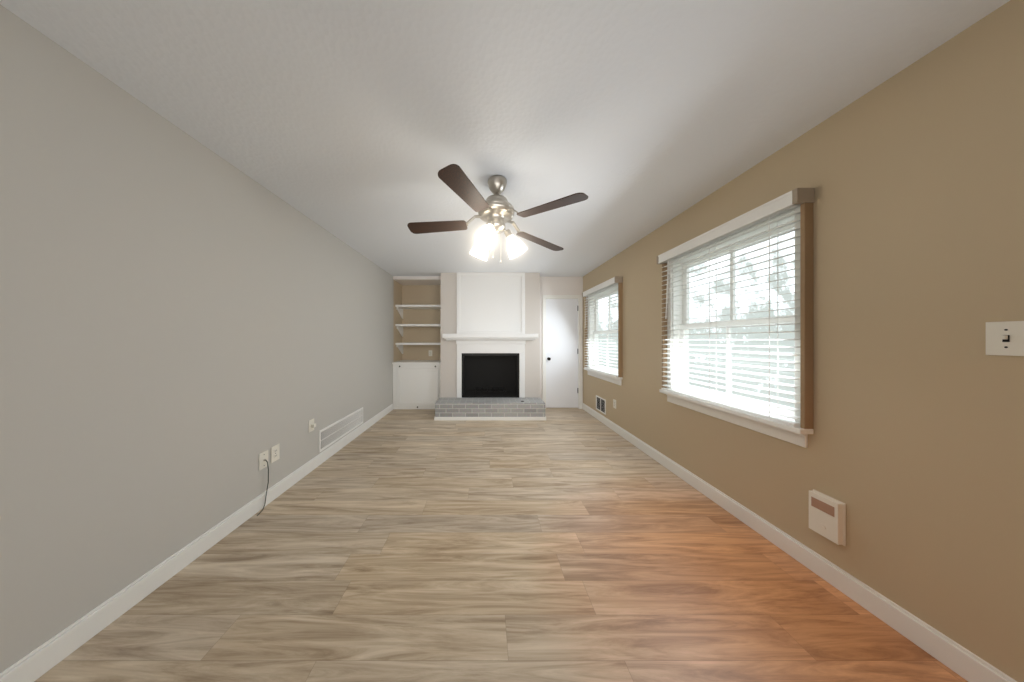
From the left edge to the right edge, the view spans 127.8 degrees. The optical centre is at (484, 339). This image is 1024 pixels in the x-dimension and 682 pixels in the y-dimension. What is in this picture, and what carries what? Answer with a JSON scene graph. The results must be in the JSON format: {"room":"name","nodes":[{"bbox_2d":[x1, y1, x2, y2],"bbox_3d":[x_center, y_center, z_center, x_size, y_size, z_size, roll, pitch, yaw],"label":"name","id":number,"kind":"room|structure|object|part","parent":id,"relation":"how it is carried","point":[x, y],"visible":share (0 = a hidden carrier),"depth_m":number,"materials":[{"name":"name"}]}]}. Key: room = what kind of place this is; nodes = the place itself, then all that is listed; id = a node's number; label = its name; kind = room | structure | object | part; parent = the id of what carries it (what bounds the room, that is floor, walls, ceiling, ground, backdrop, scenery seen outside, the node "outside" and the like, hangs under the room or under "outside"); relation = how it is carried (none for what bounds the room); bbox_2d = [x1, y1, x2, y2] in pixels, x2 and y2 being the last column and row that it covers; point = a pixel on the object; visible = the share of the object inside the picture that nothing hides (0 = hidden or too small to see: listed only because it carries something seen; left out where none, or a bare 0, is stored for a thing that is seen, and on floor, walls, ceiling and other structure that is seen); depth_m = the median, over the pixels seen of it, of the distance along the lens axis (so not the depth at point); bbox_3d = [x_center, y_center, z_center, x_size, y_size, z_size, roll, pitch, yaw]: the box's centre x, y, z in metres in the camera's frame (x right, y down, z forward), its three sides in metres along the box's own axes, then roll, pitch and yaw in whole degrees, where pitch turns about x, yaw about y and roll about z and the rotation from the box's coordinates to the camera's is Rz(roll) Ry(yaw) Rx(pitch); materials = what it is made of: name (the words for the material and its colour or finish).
{"room":"living room","nodes":[
{"label":"living room","id":0,"kind":"room"},
{"bbox_2d":[0,5,401,672],"bbox_3d":[-1.765,0.050,2.075,0.150,2.440,6.350,0,0,0],"label":"wall","id":1,"kind":"structure","parent":0,"point":[190,329],"depth_m":1.21,"materials":[{"name":"grey paint"}]},
{"bbox_2d":[0,404,392,681],"bbox_3d":[-1.682,1.215,1.802,0.016,0.110,5.505,0,0,0],"label":"baseboard","id":2,"kind":"structure","parent":1,"relation":"attached to","point":[41,660],"depth_m":1.23,"materials":[{"name":"white wood"}]},
{"bbox_2d":[259,450,267,470],"bbox_3d":[-1.680,0.915,1.905,0.016,0.125,0.078,0,0,0],"label":"outlet","id":3,"kind":"object","parent":1,"relation":"attached to","point":[263,456],"visible":0.94,"depth_m":1.90,"materials":[{"name":"white plastic"}]},
{"bbox_2d":[257,460,268,515],"bbox_3d":[-1.656,1.091,1.859,0.037,0.355,0.119,0,0,0],"label":"cord","id":4,"kind":"object","parent":3,"relation":"attached to","point":[267,486],"visible":0.98,"depth_m":1.90,"materials":[{"name":"grey plastic"}]},
{"bbox_2d":[271,443,279,462],"bbox_3d":[-1.684,0.910,2.010,0.008,0.125,0.078,0,0,0],"label":"duplex electrical outlet","id":5,"kind":"object","parent":1,"relation":"attached to","point":[275,452],"visible":1,"depth_m":2.00,"materials":[{"name":"white plastic"}]},
{"bbox_2d":[309,419,315,431],"bbox_3d":[-1.670,0.830,2.430,0.036,0.115,0.072,0,0,0],"label":"jack","id":6,"kind":"object","parent":1,"relation":"attached to","point":[312,424],"visible":1,"depth_m":2.42,"materials":[{"name":"white plastic"}]},
{"bbox_2d":[319,407,362,452],"bbox_3d":[-1.684,1.035,2.995,0.009,0.220,0.910,0,0,0],"label":"air vent","id":7,"kind":"object","parent":1,"relation":"in","point":[331,434],"visible":1,"depth_m":2.89,"materials":[{"name":"white metal"}]},
{"bbox_2d":[393,276,440,284],"bbox_3d":[-1.232,-1.143,4.850,0.917,0.055,0.500,0,0,0],"label":"soffit","id":8,"kind":"structure","parent":0,"point":[418,280],"depth_m":4.69,"materials":[{"name":"white paint"}]},
{"bbox_2d":[402,285,440,359],"bbox_3d":[-1.232,0.050,5.175,0.917,2.440,0.150,0,0,0],"label":"wall","id":9,"kind":"structure","parent":0,"point":[421,294],"depth_m":5.10,"materials":[{"name":"beige paint"}]},
{"bbox_2d":[441,273,539,397],"bbox_3d":[0.092,0.050,4.800,1.730,2.440,0.900,0,0,0],"label":"wall","id":10,"kind":"structure","parent":0,"point":[449,326],"depth_m":4.35,"materials":[{"name":"beige paint"}]},
{"bbox_2d":[34,408,967,681],"bbox_3d":[0.060,1.330,2.075,4.100,0.120,6.650,0,0,0],"label":"floor","id":11,"kind":"structure","parent":0,"point":[566,544],"depth_m":1.28,"materials":[{"name":"brown laminate"}]},
{"bbox_2d":[392,360,440,408],"bbox_3d":[-1.232,0.839,4.823,0.911,0.862,0.548,0,0,0],"label":"base cabinet","id":12,"kind":"object","parent":11,"relation":"on","point":[416,384],"visible":0.79,"depth_m":4.58,"materials":[{"name":"white wood"}]},
{"bbox_3d":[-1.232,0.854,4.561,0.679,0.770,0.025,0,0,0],"label":"knob","id":13,"kind":"part","parent":12,"relation":"part of","materials":[{"name":"white wood"}]},
{"bbox_3d":[-1.232,0.854,4.581,0.753,0.674,0.020,0,0,0],"label":"door","id":14,"kind":"part","parent":12,"relation":"part of","materials":[{"name":"white wood"}]},
{"bbox_2d":[434,272,545,420],"bbox_3d":[0.083,0.051,4.392,1.773,2.438,0.912,0,0,0],"label":"fireplace","id":15,"kind":"object","parent":11,"relation":"on","point":[490,337],"visible":1,"depth_m":4.33,"materials":[{"name":"paint"}]},
{"bbox_2d":[442,333,538,340],"bbox_3d":[0.090,-0.049,4.257,1.600,0.113,0.184,0,0,0],"label":"mantel shelf","id":16,"kind":"object","parent":15,"relation":"attached to","point":[459,336],"depth_m":4.16,"materials":[{"name":"white wood"}]},
{"bbox_3d":[0.095,0.615,4.544,1.000,0.769,0.412,0,0,0],"label":"frame","id":17,"kind":"part","parent":15,"relation":"part of","materials":[{"name":"black metal"}]},
{"bbox_2d":[0,0,1009,276],"bbox_3d":[0.060,-1.230,2.075,4.100,0.120,6.650,0,0,0],"label":"ceiling","id":18,"kind":"structure","parent":0,"point":[356,124],"depth_m":1.18,"materials":[{"name":"white paint"}]},
{"bbox_2d":[407,164,587,262],"bbox_3d":[0.041,-0.862,1.851,1.245,0.615,1.263,0,0,0],"label":"fan","id":19,"kind":"object","parent":18,"relation":"hanging from","point":[496,211],"visible":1,"depth_m":1.75,"materials":[{"name":"brown wood"}]},
{"bbox_3d":[0.082,-0.965,1.835,0.269,0.408,0.269,0,0,0],"label":"motor","id":20,"kind":"part","parent":19,"relation":"part of","materials":[{"name":"silver metal"}]},
{"bbox_3d":[0.087,-0.677,1.835,0.065,0.246,0.060,0,0,0],"label":"pull chain","id":21,"kind":"part","parent":19,"relation":"part of","materials":[{"name":"silver metal"}]},
{"bbox_3d":[0.091,-0.788,1.821,0.238,0.082,0.246,0,0,0],"label":"light arm","id":22,"kind":"part","parent":19,"relation":"part of"},
{"bbox_3d":[0.097,-0.699,1.813,0.436,0.187,0.449,0,0,0],"label":"lamp shade","id":23,"kind":"part","parent":19,"relation":"part of","materials":[{"name":"white glass"}]},
{"bbox_2d":[540,277,582,402],"bbox_3d":[1.383,0.050,4.695,0.853,2.440,0.150,0,0,0],"label":"wall","id":24,"kind":"structure","parent":0,"point":[561,285],"depth_m":4.62,"materials":[{"name":"white paint"}]},
{"bbox_2d":[546,299,577,407],"bbox_3d":[1.427,0.248,4.638,0.607,2.028,0.104,0,0,0],"label":"door","id":25,"kind":"structure","parent":24,"relation":"in","point":[561,352],"depth_m":4.66,"materials":[{"name":"white wood"}]},
{"bbox_2d":[543,295,581,408],"bbox_3d":[1.427,0.222,4.659,0.729,2.097,0.120,0,0,0],"label":"door frame","id":26,"kind":"structure","parent":24,"relation":"attached to","point":[580,342],"depth_m":4.60,"materials":[{"name":"white wood"}]},
{"bbox_2d":[583,0,1023,681],"bbox_3d":[1.885,0.050,2.075,0.150,2.440,6.350,0,0,0],"label":"wall","id":27,"kind":"structure","parent":0,"point":[911,456],"depth_m":1.07,"materials":[{"name":"beige paint"}]},
{"bbox_2d":[596,395,605,414],"bbox_3d":[1.804,1.008,3.900,0.009,0.225,0.320,0,0,0],"label":"air vent","id":28,"kind":"object","parent":27,"relation":"in","point":[600,404],"visible":1,"depth_m":3.88,"materials":[{"name":"white metal"}]},
{"bbox_2d":[584,368,622,385],"bbox_3d":[1.772,0.548,3.844,0.075,0.114,1.117,0,0,0],"label":"sill","id":29,"kind":"structure","parent":27,"relation":"attached to","point":[610,378],"depth_m":3.66,"materials":[{"name":"white wood"}]},
{"bbox_2d":[585,283,622,376],"bbox_3d":[1.859,-0.150,3.844,0.199,1.300,1.115,0,0,0],"label":"window","id":30,"kind":"structure","parent":27,"relation":"in","point":[603,331],"depth_m":3.94,"materials":[{"name":"white"}]},
{"bbox_2d":[582,276,622,376],"bbox_3d":[1.758,-0.173,3.844,0.099,1.323,1.127,0,0,0],"label":"window blind","id":31,"kind":"object","parent":30,"relation":"attached to","point":[606,284],"visible":0.88,"depth_m":3.71,"materials":[{"name":"white plastic"}]},
{"bbox_2d":[667,204,799,422],"bbox_3d":[1.885,-0.130,1.933,0.148,1.240,0.965,0,0,0],"label":"window frame","id":32,"kind":"structure","parent":27,"relation":"in","point":[679,312],"depth_m":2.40,"materials":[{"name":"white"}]},
{"bbox_2d":[657,188,814,426],"bbox_3d":[1.758,-0.173,1.933,0.099,1.323,1.125,0,0,0],"label":"window blind","id":33,"kind":"object","parent":32,"relation":"attached to","point":[783,203],"visible":0.96,"depth_m":1.71,"materials":[{"name":"white plastic"}]},
{"bbox_2d":[680,220,794,415],"bbox_3d":[1.900,-0.130,1.933,0.060,1.216,0.941,0,0,0],"label":"window","id":34,"kind":"structure","parent":32,"relation":"in","point":[687,311],"depth_m":1.92,"materials":[{"name":"white"}]},
{"bbox_2d":[659,389,813,447],"bbox_3d":[1.772,0.548,1.933,0.075,0.114,1.115,0,0,0],"label":"window sill","id":35,"kind":"structure","parent":27,"relation":"in","point":[792,434],"depth_m":1.69,"materials":[{"name":"white wood"}]},
{"bbox_2d":[662,203,813,428],"bbox_3d":[1.785,-0.133,1.933,0.050,1.245,1.113,0,0,0],"label":"window casing","id":36,"kind":"structure","parent":27,"relation":"in","point":[806,315],"depth_m":1.38,"materials":[{"name":"brown wood"}]},
{"bbox_2d":[582,403,1016,681],"bbox_3d":[1.802,1.215,1.835,0.016,0.110,5.570,0,0,0],"label":"baseboard","id":37,"kind":"structure","parent":27,"relation":"attached to","point":[960,660],"depth_m":1.23,"materials":[{"name":"white wood"}]},
{"bbox_2d":[809,489,845,545],"bbox_3d":[1.790,0.927,1.314,0.037,0.213,0.122,0,0,0],"label":"wall heater","id":38,"kind":"object","parent":27,"relation":"attached to","point":[827,517],"visible":1,"depth_m":1.29,"materials":[{"name":"white plastic"}]},
{"bbox_2d":[986,321,1023,355],"bbox_3d":[1.800,-0.005,0.865,0.016,0.118,0.072,0,0,0],"label":"light switch","id":39,"kind":"object","parent":27,"relation":"attached to","point":[1006,338],"visible":1,"depth_m":0.86,"materials":[{"name":"white plastic"}]}
]}

